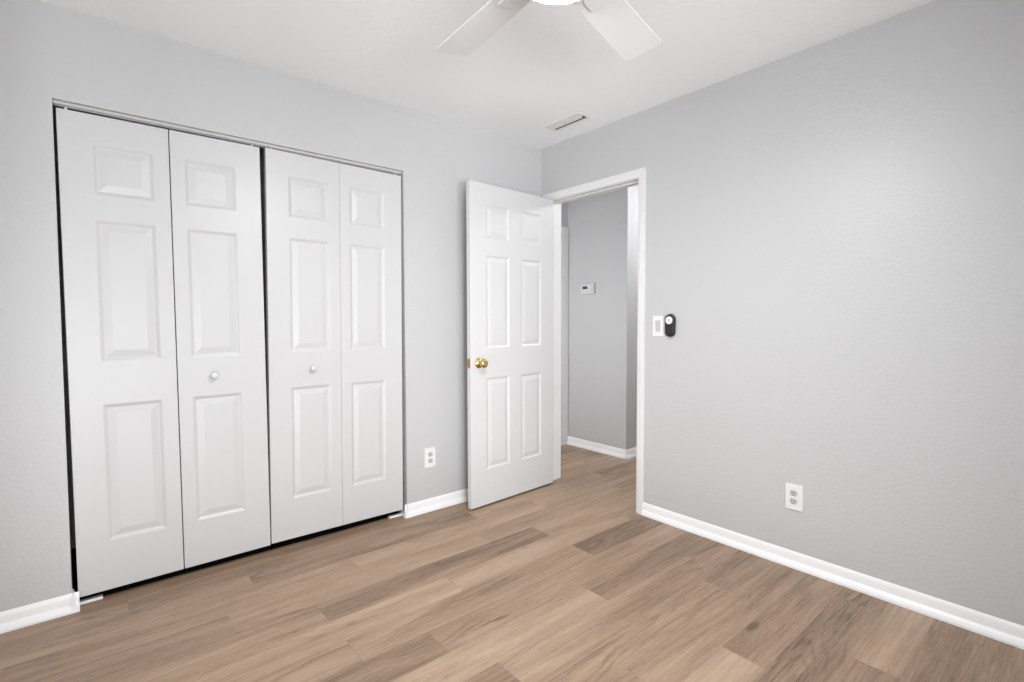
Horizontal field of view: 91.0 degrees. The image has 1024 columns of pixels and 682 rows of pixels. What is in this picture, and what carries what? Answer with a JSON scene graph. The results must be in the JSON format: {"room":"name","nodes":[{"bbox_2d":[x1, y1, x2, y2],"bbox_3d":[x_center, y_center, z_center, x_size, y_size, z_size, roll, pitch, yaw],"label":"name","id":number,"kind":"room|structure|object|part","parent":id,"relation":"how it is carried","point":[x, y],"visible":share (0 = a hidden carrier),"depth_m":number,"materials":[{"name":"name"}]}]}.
{"room":"empty bedroom","nodes":[
{"label":"empty bedroom","id":0,"kind":"room"},
{"bbox_2d":[53,107,268,548],"bbox_3d":[-1.537,-0.144,2.884,2.234,2.440,0.735,-2,3,-40],"label":"wall","id":1,"kind":"structure","parent":0,"point":[69,452],"depth_m":2.62,"materials":[{"name":"grey paint"}]},
{"bbox_2d":[71,511,399,599],"bbox_3d":[-1.485,1.076,2.878,2.034,0.002,0.686,-2,3,-40],"label":"floor","id":2,"kind":"structure","parent":0,"point":[346,526],"depth_m":2.52,"materials":[{"name":"black"}]},
{"bbox_2d":[0,0,540,611],"bbox_3d":[-1.041,-0.139,2.747,3.195,2.440,0.115,-2,3,-40],"label":"wall","id":3,"kind":"structure","parent":0,"point":[49,52],"depth_m":2.19,"materials":[{"name":"grey paint"}]},
{"bbox_2d":[0,588,79,633],"bbox_3d":[-1.971,1.080,1.952,0.448,0.076,0.071,-2,3,-40],"label":"baseboard","id":4,"kind":"structure","parent":3,"relation":"attached to","point":[42,611],"depth_m":2.00,"materials":[{"name":"white paint"}]},
{"bbox_2d":[52,100,401,174],"bbox_3d":[-1.250,-0.977,2.506,1.534,0.012,0.030,-2,3,-40],"label":"closet track","id":5,"kind":"object","parent":3,"relation":"attached to","point":[55,102],"visible":1,"depth_m":2.36,"materials":[{"name":"grey metal"}]},
{"bbox_2d":[56,107,270,597],"bbox_3d":[-1.528,0.051,2.292,0.746,2.016,0.068,-3,3,-40],"label":"door","id":6,"kind":"structure","parent":5,"relation":"hanging from","point":[124,185],"depth_m":2.25,"materials":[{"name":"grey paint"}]},
{"bbox_3d":[-1.404,0.162,2.377,0.034,0.034,0.032,-3,3,-40],"label":"knob","id":7,"kind":"part","parent":6,"relation":"part of","materials":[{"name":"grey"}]},
{"bbox_2d":[264,147,402,543],"bbox_3d":[-0.946,0.024,2.782,0.744,2.016,0.068,-2,3,-40],"label":"door","id":8,"kind":"structure","parent":5,"relation":"hanging from","point":[333,229],"depth_m":2.75,"materials":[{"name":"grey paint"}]},
{"bbox_3d":[-1.054,0.144,2.672,0.034,0.034,0.032,-2,3,-40],"label":"knob","id":9,"kind":"part","parent":8,"relation":"part of","materials":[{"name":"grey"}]},
{"bbox_2d":[424,447,435,467],"bbox_3d":[-0.511,0.729,3.147,0.078,0.124,0.009,-2,3,-40],"label":"wall outlet","id":10,"kind":"object","parent":3,"relation":"attached to","point":[429,453],"visible":1,"depth_m":3.14,"materials":[{"name":"white plastic"}]},
{"bbox_2d":[403,488,467,518],"bbox_3d":[-0.222,1.014,3.403,1.124,0.076,0.037,-2,3,-40],"label":"baseboard","id":11,"kind":"structure","parent":3,"relation":"attached to","point":[446,500],"depth_m":3.17,"materials":[{"name":"white paint"}]},
{"bbox_2d":[42,0,933,148],"bbox_3d":[0.721,-1.402,2.460,5.595,0.100,4.515,-2,3,-40],"label":"ceiling","id":12,"kind":"structure","parent":0,"point":[546,65],"depth_m":2.28,"materials":[{"name":"white paint"}]},
{"bbox_2d":[436,0,660,60],"bbox_3d":[0.118,-1.149,1.427,1.206,0.315,1.177,-2,3,-40],"label":"ceiling fan","id":13,"kind":"object","parent":12,"relation":"hanging from","point":[617,22],"visible":1,"depth_m":1.72,"materials":[{"name":"white paint"}]},
{"bbox_3d":[-0.100,-1.078,1.721,0.147,0.004,0.445,-14,10,-35],"label":"blade","id":14,"kind":"part","parent":13,"relation":"part of","materials":[{"name":"white paint"}]},
{"bbox_3d":[0.131,-1.004,1.402,0.225,0.026,0.225,-2,3,-40],"label":"lamp shade","id":15,"kind":"part","parent":13,"relation":"part of","materials":[{"name":"white glass"}]},
{"bbox_3d":[0.365,-1.079,1.718,0.147,0.005,0.445,-11,-4,36],"label":"blade","id":16,"kind":"part","parent":13,"relation":"part of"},
{"bbox_2d":[544,112,590,130],"bbox_3d":[0.346,-1.377,3.175,0.112,0.010,0.304,-2,3,-40],"label":"ceiling vent","id":17,"kind":"object","parent":12,"relation":"in","point":[575,118],"visible":1,"depth_m":3.16,"materials":[{"name":"white metal"}]},
{"bbox_2d":[0,444,1023,681],"bbox_3d":[0.703,1.089,2.490,5.530,0.001,4.475,-2,3,-40],"label":"floor","id":18,"kind":"structure","parent":0,"point":[563,579],"depth_m":2.02,"materials":[{"name":"brown wood"}]},
{"bbox_2d":[80,594,102,604],"bbox_3d":[-1.804,1.095,2.142,0.098,0.030,0.026,-2,3,-40],"label":"pivot bracket","id":19,"kind":"object","parent":18,"relation":"on","point":[98,597],"visible":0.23,"depth_m":2.15,"materials":[{"name":"silver metal"}]},
{"bbox_2d":[388,509,403,518],"bbox_3d":[-0.706,1.053,3.067,0.098,0.030,0.026,-2,3,-40],"label":"pivot bracket","id":20,"kind":"object","parent":18,"relation":"on","point":[402,512],"visible":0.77,"depth_m":3.06,"materials":[{"name":"silver metal"}]},
{"bbox_3d":[-0.706,1.062,3.067,0.098,0.012,0.026,-2,3,-40],"label":"plate","id":21,"kind":"part","parent":20,"relation":"part of","materials":[{"name":"white paint"}]},
{"bbox_2d":[561,202,567,227],"bbox_3d":[-0.160,-0.207,4.302,1.701,2.440,0.120,-2,3,-40],"label":"wall","id":22,"kind":"structure","parent":0,"point":[564,206],"depth_m":4.74,"materials":[{"name":"grey paint"}]},
{"bbox_2d":[561,233,561,306],"bbox_3d":[0.222,-0.003,4.545,0.629,1.988,0.011,-2,3,-40],"label":"door","id":23,"kind":"structure","parent":22,"relation":"in","point":[561,233],"depth_m":4.71,"materials":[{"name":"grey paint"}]},
{"bbox_2d":[561,227,567,444],"bbox_3d":[0.233,-0.029,4.549,0.777,2.060,0.018,-2,3,-40],"label":"trim","id":24,"kind":"structure","parent":22,"relation":"attached to","point":[564,230],"depth_m":4.76,"materials":[{"name":"white paint"}]},
{"bbox_2d":[568,185,638,449],"bbox_3d":[1.238,-0.242,5.026,1.370,2.440,0.812,-2,3,-40],"label":"wall","id":25,"kind":"structure","parent":0,"point":[602,228],"depth_m":4.47,"materials":[{"name":"grey paint"}]},
{"bbox_2d":[581,283,595,293],"bbox_3d":[0.691,-0.475,4.576,0.031,0.098,0.156,-2,3,-40],"label":"thermostat","id":26,"kind":"object","parent":25,"relation":"attached to","point":[586,288],"visible":1,"depth_m":4.55,"materials":[{"name":"grey plastic"}]},
{"bbox_2d":[567,436,635,458],"bbox_3d":[1.278,0.942,5.014,1.393,0.076,0.715,-2,3,-40],"label":"baseboard","id":27,"kind":"structure","parent":25,"relation":"attached to","point":[593,446],"depth_m":4.50,"materials":[{"name":"white paint"}]},
{"bbox_2d":[541,0,1023,625],"bbox_3d":[1.357,-0.133,2.469,0.115,2.440,3.630,-2,3,-40],"label":"wall","id":28,"kind":"structure","parent":0,"point":[835,227],"depth_m":2.21,"materials":[{"name":"grey paint"}]},
{"bbox_2d":[466,180,553,508],"bbox_3d":[0.011,0.024,3.371,0.782,2.032,0.167,-2,3,-43],"label":"door","id":29,"kind":"structure","parent":28,"relation":"in","point":[509,233],"depth_m":3.31,"materials":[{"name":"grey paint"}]},
{"bbox_3d":[-0.184,0.138,3.122,0.067,0.067,0.066,-2,3,-43],"label":"knob","id":30,"kind":"part","parent":29,"relation":"part of","materials":[{"name":"gold metal"}]},
{"bbox_2d":[543,167,644,199],"bbox_3d":[0.511,-1.022,3.332,0.016,0.048,0.880,-2,3,-40],"label":"trim","id":31,"kind":"structure","parent":28,"relation":"attached to","point":[634,174],"depth_m":3.28,"materials":[{"name":"white paint"}]},
{"bbox_2d":[553,178,638,479],"bbox_3d":[0.564,0.017,3.418,0.115,2.064,0.814,-2,3,-40],"label":"trim","id":32,"kind":"structure","parent":28,"relation":"attached to","point":[556,206],"depth_m":3.71,"materials":[{"name":"white paint"}]},
{"bbox_2d":[636,167,645,513],"bbox_3d":[0.782,0.015,3.058,0.016,2.098,0.048,-2,3,-40],"label":"trim","id":33,"kind":"structure","parent":28,"relation":"attached to","point":[642,177],"depth_m":3.05,"materials":[{"name":"white paint"}]},
{"bbox_2d":[653,316,663,335],"bbox_3d":[0.860,-0.088,2.964,0.011,0.121,0.074,-2,3,-40],"label":"light switch","id":34,"kind":"object","parent":28,"relation":"attached to","point":[658,321],"visible":1,"depth_m":2.96,"materials":[{"name":"white plastic"}]},
{"bbox_2d":[665,314,675,336],"bbox_3d":[0.908,-0.090,2.893,0.029,0.132,0.064,-2,3,-40],"label":"remote control","id":35,"kind":"object","parent":28,"relation":"attached to","point":[670,320],"visible":1,"depth_m":2.88,"materials":[{"name":"black plastic"}]},
{"bbox_2d":[785,482,802,511],"bbox_3d":[1.353,0.750,2.418,0.009,0.124,0.078,-2,3,-40],"label":"wall outlet","id":36,"kind":"object","parent":28,"relation":"attached to","point":[793,492],"visible":1,"depth_m":2.41,"materials":[{"name":"white plastic"}]},
{"bbox_2d":[790,498,796,504],"bbox_3d":[1.352,0.770,2.417,0.004,0.028,0.034,-2,3,-40],"label":"receptacle","id":37,"kind":"object","parent":36,"relation":"attached to","point":[793,501],"depth_m":2.42,"materials":[{"name":"grey plastic"}]},
{"bbox_2d":[790,490,796,496],"bbox_3d":[1.352,0.730,2.416,0.004,0.028,0.034,-2,3,-40],"label":"receptacle","id":38,"kind":"object","parent":36,"relation":"attached to","point":[793,493],"depth_m":2.41,"materials":[{"name":"grey plastic"}]},
{"bbox_2d":[641,502,1023,649],"bbox_3d":[1.600,1.064,2.128,0.023,0.076,2.492,-2,3,-40],"label":"baseboard","id":39,"kind":"structure","parent":28,"relation":"attached to","point":[1001,630],"depth_m":2.22,"materials":[{"name":"white paint"}]}
]}

